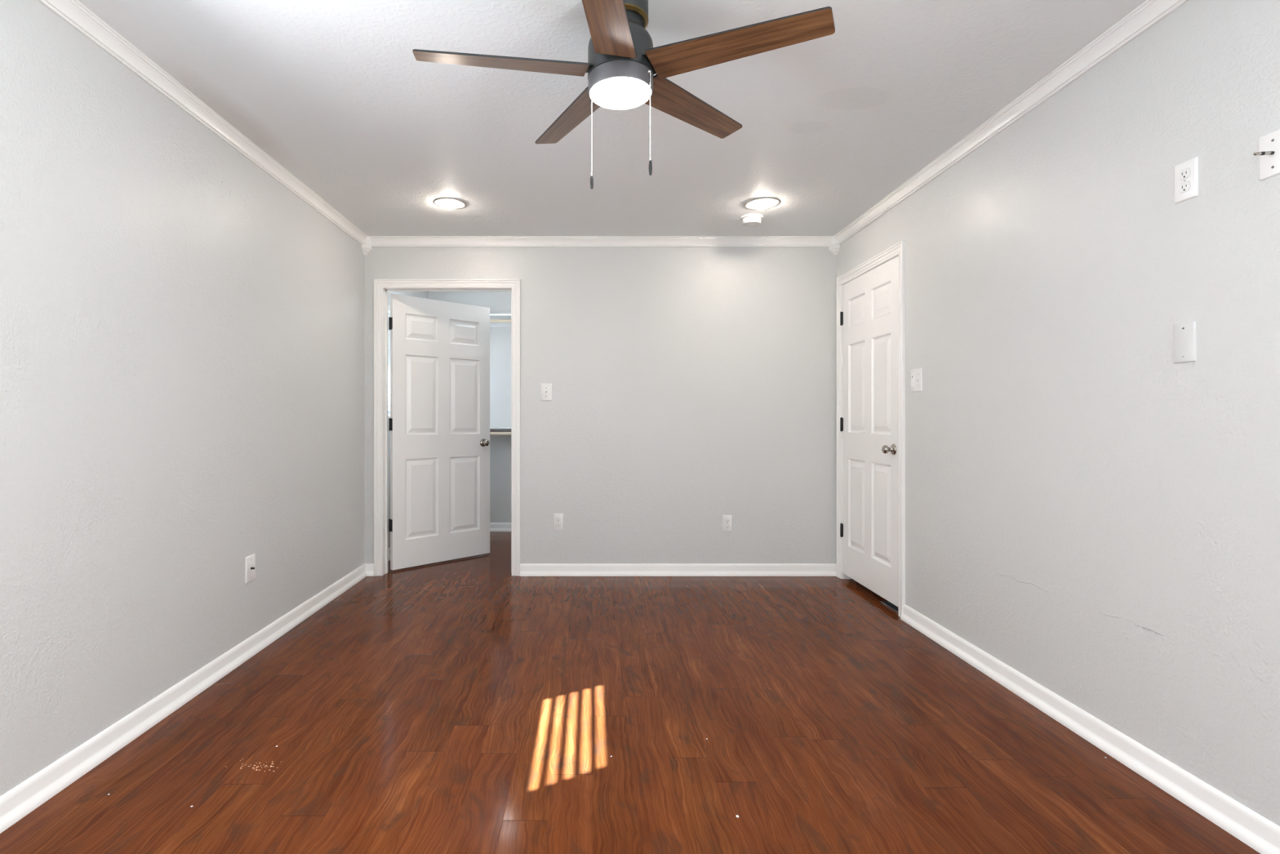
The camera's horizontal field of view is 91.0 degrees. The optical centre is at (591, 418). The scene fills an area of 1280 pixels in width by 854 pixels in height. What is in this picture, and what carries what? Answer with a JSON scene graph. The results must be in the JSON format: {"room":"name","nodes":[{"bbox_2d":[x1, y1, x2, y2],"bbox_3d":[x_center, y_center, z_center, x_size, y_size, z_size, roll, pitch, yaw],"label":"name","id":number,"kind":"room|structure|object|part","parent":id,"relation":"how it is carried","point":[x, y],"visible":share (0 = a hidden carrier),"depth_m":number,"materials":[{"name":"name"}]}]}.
{"room":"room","nodes":[
{"label":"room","id":0,"kind":"room"},
{"bbox_2d":[0,0,428,795],"bbox_3d":[-1.686,-0.084,2.610,0.100,2.428,7.520,0,0,0],"label":"wall","id":1,"kind":"structure","parent":0,"point":[182,332],"depth_m":2.29,"materials":[{"name":"paint"}]},
{"bbox_2d":[0,563,366,833],"bbox_3d":[-1.623,1.088,1.730,0.026,0.084,5.560,0,0,0],"label":"baseboard","id":2,"kind":"structure","parent":1,"relation":"attached to","point":[34,791],"depth_m":2.27,"materials":[{"name":"paint"}]},
{"bbox_2d":[36,0,367,244],"bbox_3d":[-1.617,-1.265,1.730,0.038,0.066,5.560,0,0,0],"label":"crown molding","id":3,"kind":"structure","parent":1,"relation":"attached to","point":[73,12],"depth_m":2.46,"materials":[{"name":"paint"}]},
{"bbox_2d":[245,553,255,583],"bbox_3d":[-1.625,0.719,3.000,0.022,0.124,0.080,0,0,0],"label":"plate","id":4,"kind":"object","parent":1,"relation":"attached to","point":[250,560],"visible":1,"depth_m":2.99,"materials":[{"name":"white plastic"}]},
{"bbox_2d":[387,303,390,415],"bbox_3d":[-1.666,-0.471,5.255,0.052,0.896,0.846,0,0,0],"label":"door frame","id":5,"kind":"structure","parent":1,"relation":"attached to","point":[388,305],"depth_m":5.14,"materials":[{"name":"white wood"}]},
{"bbox_3d":[-1.666,-0.897,5.255,0.052,0.044,0.846,0,0,0],"label":"head rail","id":6,"kind":"part","parent":5,"relation":"part of","materials":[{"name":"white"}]},
{"bbox_2d":[387,546,390,560],"bbox_3d":[-1.623,1.088,5.445,0.026,0.084,1.650,0,0,0],"label":"baseboard","id":7,"kind":"structure","parent":1,"relation":"attached to","point":[388,548],"depth_m":5.01,"materials":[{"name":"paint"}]},
{"bbox_2d":[428,291,511,522],"bbox_3d":[-0.393,-0.084,6.320,2.486,2.428,0.100,0,0,0],"label":"wall","id":8,"kind":"structure","parent":0,"point":[498,302],"depth_m":6.27,"materials":[{"name":"paint"}]},
{"bbox_2d":[489,313,511,327],"bbox_3d":[-0.443,-0.953,6.120,2.382,0.085,0.299,0,0,0],"label":"closet shelf","id":9,"kind":"object","parent":8,"relation":"attached to","point":[492,316],"visible":0.02,"depth_m":6.16,"materials":[{"name":"paint"}]},
{"bbox_2d":[489,522,511,531],"bbox_3d":[-0.443,1.088,6.257,2.386,0.084,0.026,0,0,0],"label":"baseboard","id":10,"kind":"structure","parent":8,"relation":"attached to","point":[494,526],"depth_m":6.26,"materials":[{"name":"paint"}]},
{"bbox_2d":[489,426,511,431],"bbox_3d":[-0.443,0.126,6.120,2.382,0.085,0.299,0,0,0],"label":"closet shelf","id":11,"kind":"object","parent":8,"relation":"attached to","point":[492,428],"visible":0.02,"depth_m":6.25,"materials":[{"name":"paint"}]},
{"bbox_2d":[364,247,836,563],"bbox_3d":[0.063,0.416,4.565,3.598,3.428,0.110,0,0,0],"label":"wall","id":12,"kind":"structure","parent":0,"point":[692,388],"depth_m":4.51,"materials":[{"name":"paint"}]},
{"bbox_2d":[361,235,372,255],"bbox_3d":[-1.607,-1.235,4.481,0.058,0.126,0.058,0,0,0],"label":"trim","id":13,"kind":"structure","parent":12,"relation":"attached to","point":[366,247],"depth_m":4.47,"materials":[{"name":"paint"}]},
{"bbox_2d":[388,293,489,569],"bbox_3d":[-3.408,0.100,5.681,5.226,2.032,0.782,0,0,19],"label":"door","id":14,"kind":"structure","parent":12,"relation":"in","point":[439,420],"depth_m":4.87,"materials":[{"name":"paint"}]},
{"bbox_3d":[-0.868,0.201,5.129,0.051,0.051,0.056,0,0,-44],"label":"knob","id":15,"kind":"part","parent":14,"relation":"part of","materials":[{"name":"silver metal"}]},
{"bbox_2d":[373,279,519,575],"bbox_3d":[-1.040,0.067,4.557,1.050,2.127,0.130,0,0,0],"label":"door frame","id":16,"kind":"structure","parent":12,"relation":"attached to","point":[381,286],"depth_m":4.50,"materials":[{"name":"paint"}]},
{"bbox_2d":[540,383,551,400],"bbox_3d":[-0.329,-0.188,4.501,0.080,0.125,0.018,0,0,0],"label":"light switch","id":17,"kind":"object","parent":12,"relation":"attached to","point":[545,388],"visible":1,"depth_m":4.50,"materials":[{"name":"white plastic"}]},
{"bbox_2d":[553,513,563,529],"bbox_3d":[-0.240,0.745,4.506,0.070,0.120,0.007,0,0,0],"label":"wall outlet","id":18,"kind":"object","parent":12,"relation":"attached to","point":[557,517],"visible":1,"depth_m":4.50,"materials":[{"name":"white plastic"}]},
{"bbox_2d":[368,235,832,247],"bbox_3d":[0.063,-1.265,4.491,3.398,0.066,0.038,0,0,0],"label":"crown molding","id":19,"kind":"structure","parent":12,"relation":"attached to","point":[376,241],"depth_m":4.49,"materials":[{"name":"paint"}]},
{"bbox_2d":[364,563,836,576],"bbox_3d":[0.063,1.088,4.497,3.398,0.084,0.026,0,0,0],"label":"baseboard","id":20,"kind":"structure","parent":12,"relation":"attached to","point":[526,569],"depth_m":4.50,"materials":[{"name":"paint"}]},
{"bbox_2d":[722,515,732,531],"bbox_3d":[0.974,0.756,4.506,0.070,0.120,0.007,0,0,0],"label":"wall outlet","id":21,"kind":"object","parent":12,"relation":"attached to","point":[726,519],"visible":1,"depth_m":4.50,"materials":[{"name":"white plastic"}]},
{"bbox_2d":[828,235,839,255],"bbox_3d":[1.733,-1.235,4.481,0.058,0.126,0.058,0,0,0],"label":"trim","id":22,"kind":"structure","parent":12,"relation":"attached to","point":[834,247],"depth_m":4.47,"materials":[{"name":"paint"}]},
{"bbox_2d":[77,0,1146,235],"bbox_3d":[0.657,-1.348,2.610,4.786,0.100,7.520,0,0,0],"label":"ceiling","id":23,"kind":"structure","parent":0,"point":[336,93],"depth_m":2.54,"materials":[{"name":"paint"}]},
{"bbox_2d":[433,197,466,208],"bbox_3d":[-0.859,-1.287,3.785,0.196,0.031,0.196,2,0,0],"label":"recessed light","id":24,"kind":"object","parent":23,"relation":"in","point":[445,202],"visible":1,"depth_m":3.75,"materials":[{"name":"white"}]},
{"bbox_2d":[412,0,835,189],"bbox_3d":[0.063,-1.014,1.923,1.187,0.567,1.191,0,0,0],"label":"ceiling fan","id":25,"kind":"object","parent":23,"relation":"hanging from","point":[622,64],"visible":1,"depth_m":1.86,"materials":[{"name":"brown wood"}]},
{"bbox_3d":[-0.271,-1.074,1.893,0.514,0.006,0.126,0,14,-8],"label":"blade","id":26,"kind":"part","parent":25,"relation":"part of","materials":[{"name":"brown wood"}]},
{"bbox_3d":[-0.072,-1.087,2.271,0.126,0.006,0.514,-14,8,-25],"label":"blade","id":27,"kind":"part","parent":25,"relation":"part of","materials":[{"name":"brown wood"}]},
{"bbox_3d":[-0.001,-0.901,1.997,0.003,0.261,0.003,0,0,0],"label":"pull chain","id":28,"kind":"part","parent":25,"relation":"part of","materials":[{"name":"silver metal"}]},
{"bbox_3d":[0.027,-1.057,1.587,0.126,0.006,0.514,13,4,9],"label":"blade","id":29,"kind":"part","parent":25,"relation":"part of","materials":[{"name":"brown wood"}]},
{"bbox_2d":[590,76,651,109],"bbox_3d":[0.089,-1.002,1.945,0.190,0.016,0.190,0,0,0],"label":"diffuser","id":30,"kind":"object","parent":25,"relation":"attached to","point":[608,92],"depth_m":1.91,"materials":[{"name":"white glass"}]},
{"bbox_3d":[0.176,-0.911,1.887,0.003,0.270,0.003,0,0,0],"label":"pull chain","id":31,"kind":"part","parent":25,"relation":"part of","materials":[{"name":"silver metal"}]},
{"bbox_3d":[0.350,-1.079,2.199,0.514,0.006,0.126,-2,-9,-44],"label":"blade","id":32,"kind":"part","parent":25,"relation":"part of","materials":[{"name":"brown wood"}]},
{"bbox_3d":[0.411,-1.060,1.776,0.514,0.006,0.126,2,-9,28],"label":"blade","id":33,"kind":"part","parent":25,"relation":"part of","materials":[{"name":"brown wood"}]},
{"bbox_2d":[740,213,763,226],"bbox_3d":[1.031,-1.272,4.045,0.144,0.052,0.144,0,0,0],"label":"smoke detector","id":34,"kind":"object","parent":23,"relation":"attached to","point":[753,220],"visible":1,"depth_m":4.00,"materials":[{"name":"white plastic"}]},
{"bbox_2d":[743,197,780,209],"bbox_3d":[1.030,-1.287,3.790,0.216,0.031,0.216,-1,0,0],"label":"recessed light","id":35,"kind":"object","parent":23,"relation":"in","point":[760,203],"visible":1,"depth_m":3.76,"materials":[{"name":"white"}]},
{"bbox_2d":[0,531,1260,853],"bbox_3d":[0.657,1.170,2.610,4.786,0.080,7.520,0,0,0],"label":"floor","id":36,"kind":"structure","parent":0,"point":[831,723],"depth_m":2.17,"materials":[{"name":"laminate"}]},
{"bbox_2d":[240,758,277,771],"bbox_3d":[-1.099,1.130,2.042,0.173,0.001,0.061,0,0,7],"label":"debris","id":37,"kind":"object","parent":36,"relation":"on","point":[242,758],"visible":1,"depth_m":2.04,"materials":[{"name":"white"}]},
{"bbox_2d":[880,600,897,613],"bbox_3d":[1.810,1.125,3.718,0.075,0.009,0.260,0,0,0],"label":"threshold","id":38,"kind":"object","parent":36,"relation":"on","point":[887,603],"visible":0.31,"depth_m":3.75,"materials":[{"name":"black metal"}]},
{"bbox_2d":[836,0,1279,826],"bbox_3d":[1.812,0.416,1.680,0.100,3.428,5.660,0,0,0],"label":"wall","id":39,"kind":"structure","parent":0,"point":[1095,513],"depth_m":2.08,"materials":[{"name":"paint"}]},
{"bbox_2d":[840,256,897,606],"bbox_3d":[1.745,0.076,4.005,0.106,2.022,0.823,0,0,0],"label":"door","id":40,"kind":"structure","parent":39,"relation":"in","point":[868,317],"depth_m":3.95,"materials":[{"name":"paint"}]},
{"bbox_3d":[1.725,0.182,3.659,0.056,0.051,0.051,0,0,0],"label":"knob","id":41,"kind":"part","parent":40,"relation":"part of","materials":[{"name":"silver metal"}]},
{"bbox_2d":[836,240,905,617],"bbox_3d":[1.803,0.065,4.000,0.118,2.130,0.948,0,0,0],"label":"door frame","id":42,"kind":"structure","parent":39,"relation":"attached to","point":[898,250],"depth_m":3.63,"materials":[{"name":"paint"}]},
{"bbox_2d":[911,367,922,391],"bbox_3d":[1.753,-0.207,3.399,0.018,0.126,0.110,0,0,0],"label":"light switch","id":43,"kind":"object","parent":39,"relation":"attached to","point":[917,373],"visible":1,"depth_m":3.38,"materials":[{"name":"white plastic"}]},
{"bbox_2d":[834,0,1189,244],"bbox_3d":[1.743,-1.265,1.730,0.038,0.066,5.560,0,0,0],"label":"crown molding","id":44,"kind":"structure","parent":39,"relation":"attached to","point":[1150,12],"depth_m":2.46,"materials":[{"name":"paint"}]},
{"bbox_2d":[900,604,1279,853],"bbox_3d":[1.749,1.088,1.238,0.026,0.084,4.576,0,0,0],"label":"baseboard","id":45,"kind":"structure","parent":39,"relation":"attached to","point":[1252,828],"depth_m":2.06,"materials":[{"name":"paint"}]},
{"bbox_2d":[1173,320,1196,363],"bbox_3d":[1.759,-0.225,1.862,0.007,0.119,0.070,0,0,0],"label":"blank plate","id":46,"kind":"object","parent":39,"relation":"attached to","point":[1184,334],"visible":1,"depth_m":1.86,"materials":[{"name":"white plastic"}]},
{"bbox_2d":[1174,156,1198,204],"bbox_3d":[1.758,-0.704,1.857,0.007,0.116,0.070,0,0,0],"label":"wall outlet","id":47,"kind":"object","parent":39,"relation":"attached to","point":[1186,173],"visible":1,"depth_m":1.85,"materials":[{"name":"white plastic"}]},
{"bbox_2d":[1178,181,1190,193],"bbox_3d":[1.756,-0.684,1.857,0.001,0.029,0.036,0,0,0],"label":"receptacle","id":48,"kind":"object","parent":47,"relation":"attached to","point":[1184,186],"depth_m":1.86,"materials":[{"name":"white plastic"}]},
{"bbox_2d":[1178,168,1190,180],"bbox_3d":[1.756,-0.723,1.857,0.001,0.029,0.036,0,0,0],"label":"receptacle","id":49,"kind":"object","parent":47,"relation":"attached to","point":[1184,173],"depth_m":1.86,"materials":[{"name":"white plastic"}]},
{"bbox_2d":[1253,129,1279,180],"bbox_3d":[1.733,-0.682,1.617,0.058,0.114,0.072,0,0,0],"label":"plate","id":50,"kind":"object","parent":39,"relation":"attached to","point":[1268,153],"visible":1,"depth_m":1.62,"materials":[{"name":"white plastic"}]},
{"bbox_3d":[0.800,-0.084,5.445,0.100,2.428,1.650,0,0,0],"label":"wall","id":51,"kind":"structure","parent":0,"visible":0},
{"bbox_2d":[489,319,511,322],"bbox_3d":[-0.443,-0.930,5.995,2.382,0.033,0.033,0,0,0],"label":"closet rod","id":52,"kind":"object","parent":51,"relation":"attached to","point":[491,320],"visible":0.02,"depth_m":5.98,"materials":[{"name":"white wood"}]},
{"bbox_2d":[489,431,511,435],"bbox_3d":[-0.443,0.148,5.995,2.382,0.033,0.033,0,0,0],"label":"closet rod","id":53,"kind":"object","parent":51,"relation":"attached to","point":[491,433],"visible":0.02,"depth_m":5.98,"materials":[{"name":"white wood"}]}
]}

